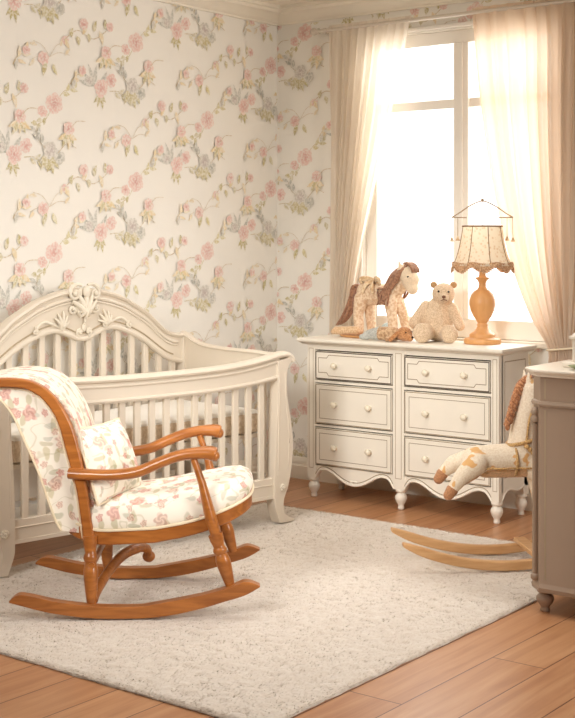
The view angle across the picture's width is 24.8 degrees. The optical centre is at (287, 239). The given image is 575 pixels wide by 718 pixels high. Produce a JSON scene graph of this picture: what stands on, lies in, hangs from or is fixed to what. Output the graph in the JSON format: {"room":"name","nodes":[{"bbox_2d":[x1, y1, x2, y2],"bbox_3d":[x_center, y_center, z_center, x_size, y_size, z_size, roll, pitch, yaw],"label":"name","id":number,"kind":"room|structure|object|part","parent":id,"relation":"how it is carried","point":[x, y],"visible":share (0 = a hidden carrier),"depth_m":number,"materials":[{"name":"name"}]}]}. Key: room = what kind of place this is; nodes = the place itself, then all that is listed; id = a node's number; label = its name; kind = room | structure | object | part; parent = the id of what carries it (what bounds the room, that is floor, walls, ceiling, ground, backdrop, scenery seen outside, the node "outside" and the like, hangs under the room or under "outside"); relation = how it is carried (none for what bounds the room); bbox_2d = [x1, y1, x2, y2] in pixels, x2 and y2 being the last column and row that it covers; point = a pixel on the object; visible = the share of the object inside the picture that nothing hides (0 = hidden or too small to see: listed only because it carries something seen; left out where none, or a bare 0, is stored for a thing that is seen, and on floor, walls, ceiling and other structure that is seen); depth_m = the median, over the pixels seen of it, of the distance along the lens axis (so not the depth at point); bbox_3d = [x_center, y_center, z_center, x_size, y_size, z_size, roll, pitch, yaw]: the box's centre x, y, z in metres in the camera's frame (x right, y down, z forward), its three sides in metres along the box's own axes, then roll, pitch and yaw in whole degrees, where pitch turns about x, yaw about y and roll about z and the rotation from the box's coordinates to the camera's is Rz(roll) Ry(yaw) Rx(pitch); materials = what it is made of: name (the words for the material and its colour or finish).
{"room":"bedroom","nodes":[
{"label":"bedroom","id":0,"kind":"room"},
{"bbox_2d":[0,0,276,507],"bbox_3d":[-2.226,0.015,4.956,0.108,2.730,6.960,0,0,38],"label":"wall","id":1,"kind":"structure","parent":0,"point":[138,138],"depth_m":6.78,"materials":[{"name":"paper"}]},
{"bbox_2d":[15,457,257,517],"bbox_3d":[-2.181,1.316,4.921,0.022,0.126,6.958,0,0,38],"label":"baseboard","id":2,"kind":"structure","parent":1,"relation":"attached to","point":[33,509],"depth_m":6.25,"materials":[{"name":"paint"}]},
{"bbox_2d":[153,0,279,25],"bbox_3d":[-2.144,-1.302,4.892,0.114,0.094,6.958,0,0,38],"label":"trim","id":3,"kind":"structure","parent":1,"relation":"attached to","point":[258,11],"depth_m":7.32,"materials":[{"name":"paint"}]},
{"bbox_2d":[0,477,574,717],"bbox_3d":[0.087,1.410,3.168,5.795,0.060,7.000,0,0,38],"label":"floor","id":4,"kind":"structure","parent":0,"point":[520,664],"depth_m":4.17,"materials":[{"name":"brown wood"}]},
{"bbox_2d":[0,282,294,576],"bbox_3d":[-0.783,0.791,5.957,0.778,1.178,1.670,0,0,40],"label":"crib","id":5,"kind":"object","parent":4,"relation":"on","point":[196,367],"visible":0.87,"depth_m":6.12,"materials":[{"name":"white paint"}]},
{"bbox_3d":[-1.175,0.963,5.296,0.126,0.796,0.062,0,0,-42],"label":"leg","id":6,"kind":"part","parent":5,"relation":"part of","materials":[{"name":"white paint"}]},
{"bbox_3d":[-0.987,0.435,6.222,0.036,0.390,1.400,0,0,38],"label":"headboard","id":7,"kind":"part","parent":5,"relation":"part of","materials":[{"name":"white paint"}]},
{"bbox_3d":[-0.987,1.060,6.222,0.032,0.240,1.400,0,0,38],"label":"rail","id":8,"kind":"part","parent":5,"relation":"part of","materials":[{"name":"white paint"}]},
{"bbox_2d":[11,400,257,463],"bbox_3d":[-0.750,0.870,5.976,0.587,0.120,1.379,0,0,38],"label":"mattress","id":9,"kind":"object","parent":5,"relation":"on","point":[15,434],"visible":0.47,"depth_m":6.06,"materials":[{"name":"white fabric"}]},
{"bbox_3d":[-0.608,1.188,5.806,1.460,0.093,0.032,0,0,-42],"label":"rail","id":10,"kind":"part","parent":5,"relation":"part of","materials":[{"name":"white paint"}]},
{"bbox_3d":[-0.604,0.635,5.809,1.490,0.146,0.038,0,0,-42],"label":"rail","id":11,"kind":"part","parent":5,"relation":"part of","materials":[{"name":"white paint"}]},
{"bbox_3d":[-0.544,0.938,6.796,0.072,0.885,0.072,0,0,38],"label":"post","id":12,"kind":"part","parent":5,"relation":"part of","materials":[{"name":"white paint"}]},
{"bbox_3d":[-0.297,0.582,6.552,0.694,0.197,0.028,0,0,45],"label":"rail","id":13,"kind":"part","parent":5,"relation":"part of","materials":[{"name":"white paint"}]},
{"bbox_3d":[-0.297,1.190,6.552,0.652,0.100,0.028,0,0,45],"label":"rail","id":14,"kind":"part","parent":5,"relation":"part of","materials":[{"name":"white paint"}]},
{"bbox_3d":[-0.034,0.963,6.322,0.126,0.796,0.062,0,0,-42],"label":"leg","id":15,"kind":"part","parent":5,"relation":"part of","materials":[{"name":"white paint"}]},
{"bbox_2d":[0,502,538,717],"bbox_3d":[-0.099,1.371,5.245,1.986,0.017,2.476,0,0,38],"label":"area rug","id":16,"kind":"object","parent":4,"relation":"on","point":[339,603],"visible":0.69,"depth_m":4.73,"materials":[{"name":"beige carpet"}]},
{"bbox_2d":[0,366,259,618],"bbox_3d":[-0.622,0.928,4.993,1.033,0.867,0.620,0,0,-1],"label":"rocking chair","id":17,"kind":"object","parent":16,"relation":"on","point":[49,412],"visible":0.91,"depth_m":4.78,"materials":[{"name":"white fabric"}]},
{"bbox_3d":[-0.915,0.790,4.987,0.448,0.591,0.394,0,0,-1],"label":"backrest","id":18,"kind":"part","parent":17,"relation":"part of","materials":[{"name":"fabric"}]},
{"bbox_3d":[-0.717,1.202,4.756,0.059,0.251,0.078,0,0,-1],"label":"leg","id":19,"kind":"part","parent":17,"relation":"part of","materials":[{"name":"brown wood"}]},
{"bbox_3d":[-0.728,1.202,5.226,0.059,0.251,0.078,0,0,-1],"label":"leg","id":20,"kind":"part","parent":17,"relation":"part of","materials":[{"name":"brown wood"}]},
{"bbox_2d":[80,417,141,506],"bbox_3d":[-0.674,0.830,4.922,0.170,0.280,0.327,0,0,22],"label":"throw pillow","id":21,"kind":"object","parent":17,"relation":"on","point":[107,445],"visible":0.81,"depth_m":4.84,"materials":[{"name":"beige fabric"}]},
{"bbox_3d":[-0.521,0.809,4.735,0.555,0.128,0.069,0,0,3],"label":"arm","id":22,"kind":"part","parent":17,"relation":"part of","materials":[{"name":"brown wood"}]},
{"bbox_3d":[-0.481,1.032,4.996,0.690,0.160,0.506,0,0,-1],"label":"seat frame","id":23,"kind":"part","parent":17,"relation":"part of","materials":[{"name":"brown wood"}]},
{"bbox_2d":[77,465,252,528],"bbox_3d":[-0.480,0.971,4.996,0.698,0.186,0.512,0,0,-1],"label":"seat cushion","id":24,"kind":"object","parent":17,"relation":"on","point":[173,502],"depth_m":4.78,"materials":[{"name":"fabric"}]},
{"bbox_3d":[-0.533,0.809,5.255,0.555,0.128,0.069,0,0,-6],"label":"arm","id":25,"kind":"part","parent":17,"relation":"part of","materials":[{"name":"brown wood"}]},
{"bbox_3d":[-0.273,1.020,4.736,0.165,0.479,0.064,0,0,-1],"label":"leg","id":26,"kind":"part","parent":17,"relation":"part of","materials":[{"name":"brown wood"}]},
{"bbox_3d":[-0.285,1.020,5.266,0.165,0.479,0.064,0,0,-1],"label":"leg","id":27,"kind":"part","parent":17,"relation":"part of","materials":[{"name":"brown wood"}]},
{"bbox_2d":[390,370,533,570],"bbox_3d":[0.896,0.957,5.526,0.880,0.809,0.320,0,0,-5],"label":"rocking horse","id":28,"kind":"object","parent":16,"relation":"on","point":[513,458],"visible":0.67,"depth_m":5.48},
{"bbox_2d":[296,334,536,523],"bbox_3d":[0.647,0.953,6.786,1.243,0.855,0.357,0,0,38],"label":"dresser","id":29,"kind":"object","parent":4,"relation":"on","point":[394,411],"visible":0.91,"depth_m":6.65,"materials":[{"name":"white paint"}]},
{"bbox_3d":[0.244,1.098,6.899,0.034,0.034,0.035,0,0,38],"label":"knob","id":30,"kind":"part","parent":29,"relation":"part of","materials":[{"name":"wood"}]},
{"bbox_3d":[0.244,0.871,6.899,0.034,0.034,0.035,0,0,38],"label":"knob","id":31,"kind":"part","parent":29,"relation":"part of","materials":[{"name":"ceramic"}]},
{"bbox_3d":[0.244,0.665,6.899,0.034,0.034,0.035,0,0,38],"label":"knob","id":32,"kind":"part","parent":29,"relation":"part of","materials":[{"name":"ceramic"}]},
{"bbox_3d":[0.350,1.100,6.858,0.485,0.196,0.031,0,0,38],"label":"drawer","id":33,"kind":"part","parent":29,"relation":"part of","materials":[{"name":"white paint"}]},
{"bbox_3d":[0.350,0.873,6.858,0.485,0.210,0.031,0,0,38],"label":"drawer","id":34,"kind":"part","parent":29,"relation":"part of","materials":[{"name":"white paint"}]},
{"bbox_3d":[0.350,0.667,6.858,0.485,0.150,0.031,0,0,38],"label":"drawer","id":35,"kind":"part","parent":29,"relation":"part of","materials":[{"name":"white paint"}]},
{"bbox_3d":[0.417,1.098,6.766,0.034,0.034,0.035,0,0,38],"label":"knob","id":36,"kind":"part","parent":29,"relation":"part of","materials":[{"name":"ceramic"}]},
{"bbox_3d":[0.417,0.871,6.766,0.034,0.034,0.035,0,0,38],"label":"knob","id":37,"kind":"part","parent":29,"relation":"part of","materials":[{"name":"wood"}]},
{"bbox_3d":[0.417,0.665,6.766,0.034,0.034,0.035,0,0,38],"label":"knob","id":38,"kind":"part","parent":29,"relation":"part of","materials":[{"name":"ceramic"}]},
{"bbox_2d":[340,334,398,339],"bbox_3d":[0.466,0.518,7.014,0.430,0.014,0.196,0,0,36],"label":"wooden tray","id":39,"kind":"object","parent":29,"relation":"on","point":[342,335],"visible":0.29,"depth_m":7.02,"materials":[{"name":"brown wood"}]},
{"bbox_2d":[331,326,360,334],"bbox_3d":[0.318,0.489,7.073,0.180,0.050,0.055,0,0,38],"label":"pad","id":40,"kind":"object","parent":39,"relation":"on","point":[345,330],"visible":1,"depth_m":7.05,"materials":[{"name":"beige fabric"}]},
{"bbox_2d":[336,261,419,334],"bbox_3d":[0.480,0.314,7.033,0.555,0.404,0.144,0,0,42],"label":"pony","id":41,"kind":"object","parent":39,"relation":"on","point":[364,296],"visible":0.92,"depth_m":6.94,"materials":[{"name":"fabric"}]},
{"bbox_2d":[359,326,413,341],"bbox_3d":[0.519,0.485,6.778,0.330,0.077,0.132,0,0,34],"label":"puppy","id":42,"kind":"object","parent":29,"relation":"on","point":[390,334],"visible":1,"depth_m":6.74},
{"bbox_3d":[0.691,1.098,6.554,0.034,0.034,0.035,0,0,38],"label":"knob","id":43,"kind":"part","parent":29,"relation":"part of","materials":[{"name":"ceramic"}]},
{"bbox_3d":[0.691,0.871,6.554,0.034,0.034,0.035,0,0,38],"label":"knob","id":44,"kind":"part","parent":29,"relation":"part of","materials":[{"name":"wood"}]},
{"bbox_3d":[0.691,0.665,6.554,0.034,0.034,0.035,0,0,38],"label":"knob","id":45,"kind":"part","parent":29,"relation":"part of","materials":[{"name":"ceramic"}]},
{"bbox_2d":[409,282,464,342],"bbox_3d":[0.766,0.370,6.727,0.292,0.309,0.254,0,0,12],"label":"teddy bear","id":46,"kind":"object","parent":29,"relation":"on","point":[434,319],"visible":1,"depth_m":6.71},
{"bbox_3d":[0.798,1.100,6.512,0.490,0.196,0.031,0,0,38],"label":"drawer","id":47,"kind":"part","parent":29,"relation":"part of","materials":[{"name":"white paint"}]},
{"bbox_3d":[0.798,0.873,6.512,0.490,0.210,0.031,0,0,38],"label":"drawer","id":48,"kind":"part","parent":29,"relation":"part of","materials":[{"name":"white paint"}]},
{"bbox_3d":[0.798,0.667,6.512,0.490,0.150,0.031,0,0,38],"label":"drawer","id":49,"kind":"part","parent":29,"relation":"part of","materials":[{"name":"white paint"}]},
{"bbox_3d":[0.865,0.871,6.419,0.034,0.034,0.035,0,0,38],"label":"knob","id":50,"kind":"part","parent":29,"relation":"part of","materials":[{"name":"wood"}]},
{"bbox_3d":[0.865,0.665,6.419,0.034,0.034,0.035,0,0,38],"label":"knob","id":51,"kind":"part","parent":29,"relation":"part of","materials":[{"name":"ceramic"}]},
{"bbox_2d":[450,199,514,344],"bbox_3d":[0.987,0.158,6.618,0.336,0.735,0.334,0,0,38],"label":"table lamp","id":52,"kind":"object","parent":29,"relation":"on","point":[482,248],"visible":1,"depth_m":6.55,"materials":[{"name":"brown wood"}]},
{"bbox_3d":[0.987,0.030,6.618,0.306,0.200,0.306,0,0,38],"label":"lamp shade","id":53,"kind":"part","parent":52,"relation":"part of","materials":[{"name":"fabric"}]},
{"bbox_2d":[525,360,574,611],"bbox_3d":[1.387,0.927,4.700,1.032,0.905,0.446,0,0,38],"label":"base cabinet","id":54,"kind":"object","parent":4,"relation":"on","point":[553,411],"visible":0.99,"depth_m":4.78,"materials":[{"name":"paint"}]},
{"bbox_2d":[562,333,574,367],"bbox_3d":[1.213,0.408,4.850,0.330,0.134,0.200,0,0,38],"label":"trinket box","id":55,"kind":"object","parent":54,"relation":"on","point":[565,364],"visible":0.99,"depth_m":4.87,"materials":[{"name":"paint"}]},
{"bbox_2d":[259,0,315,4],"bbox_3d":[0.105,-1.390,3.192,5.955,0.080,7.220,0,0,38],"label":"ceiling","id":56,"kind":"structure","parent":0,"point":[277,2],"depth_m":7.40,"materials":[{"name":"paint"}]},
{"bbox_2d":[277,0,548,456],"bbox_3d":[2.249,0.015,5.966,5.955,2.730,0.128,0,0,38],"label":"wall","id":57,"kind":"structure","parent":0,"point":[303,69],"depth_m":7.56,"materials":[{"name":"paper"}]},
{"bbox_2d":[277,0,480,25],"bbox_3d":[2.180,-1.302,5.876,5.753,0.094,0.114,0,0,38],"label":"trim","id":58,"kind":"structure","parent":57,"relation":"attached to","point":[318,10],"depth_m":7.32,"materials":[{"name":"paint"}]},
{"bbox_2d":[290,455,531,510],"bbox_3d":[2.208,1.316,5.913,5.753,0.126,0.022,0,0,38],"label":"baseboard","id":59,"kind":"structure","parent":57,"relation":"attached to","point":[299,464],"depth_m":7.09,"materials":[{"name":"paint"}]},
{"bbox_2d":[310,0,574,35],"bbox_3d":[0.985,-1.175,6.820,2.128,0.080,0.082,0,0,38],"label":"curtain rod","id":60,"kind":"object","parent":57,"relation":"attached to","point":[313,31],"visible":0.96,"depth_m":6.93,"materials":[{"name":"metal"}]},
{"bbox_2d":[329,15,410,334],"bbox_3d":[0.454,-0.065,7.207,0.548,2.290,0.052,0,0,38],"label":"curtain","id":61,"kind":"object","parent":60,"relation":"hanging from","point":[364,63],"visible":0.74,"depth_m":7.25,"materials":[{"name":"beige fabric"}]},
{"bbox_2d":[472,0,574,362],"bbox_3d":[1.344,-0.065,6.519,0.972,2.290,0.057,0,0,38],"label":"curtain","id":62,"kind":"object","parent":60,"relation":"hanging from","point":[525,58],"visible":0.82,"depth_m":6.58,"materials":[{"name":"beige fabric"}]},
{"bbox_2d":[352,21,546,348],"bbox_3d":[0.920,-0.300,6.964,1.340,1.700,0.114,0,0,38],"label":"window","id":63,"kind":"structure","parent":57,"relation":"in","point":[464,102],"depth_m":6.96,"materials":[{"name":"paint"}]},
{"bbox_3d":[0.894,-0.315,6.931,1.340,1.670,0.017,0,0,38],"label":"casing","id":64,"kind":"part","parent":63,"relation":"part of","materials":[{"name":"paint"}]},
{"bbox_3d":[0.892,0.535,6.928,1.300,0.030,0.024,0,0,38],"label":"sill","id":65,"kind":"part","parent":63,"relation":"part of","materials":[{"name":"paint"}]},
{"bbox_2d":[546,347,571,350],"bbox_3d":[1.449,0.460,6.445,0.370,0.196,0.089,0,0,34],"label":"tieback","id":66,"kind":"object","parent":57,"relation":"attached to","point":[569,348],"visible":0.9,"depth_m":6.47,"materials":[{"name":"fabric"}]}
]}

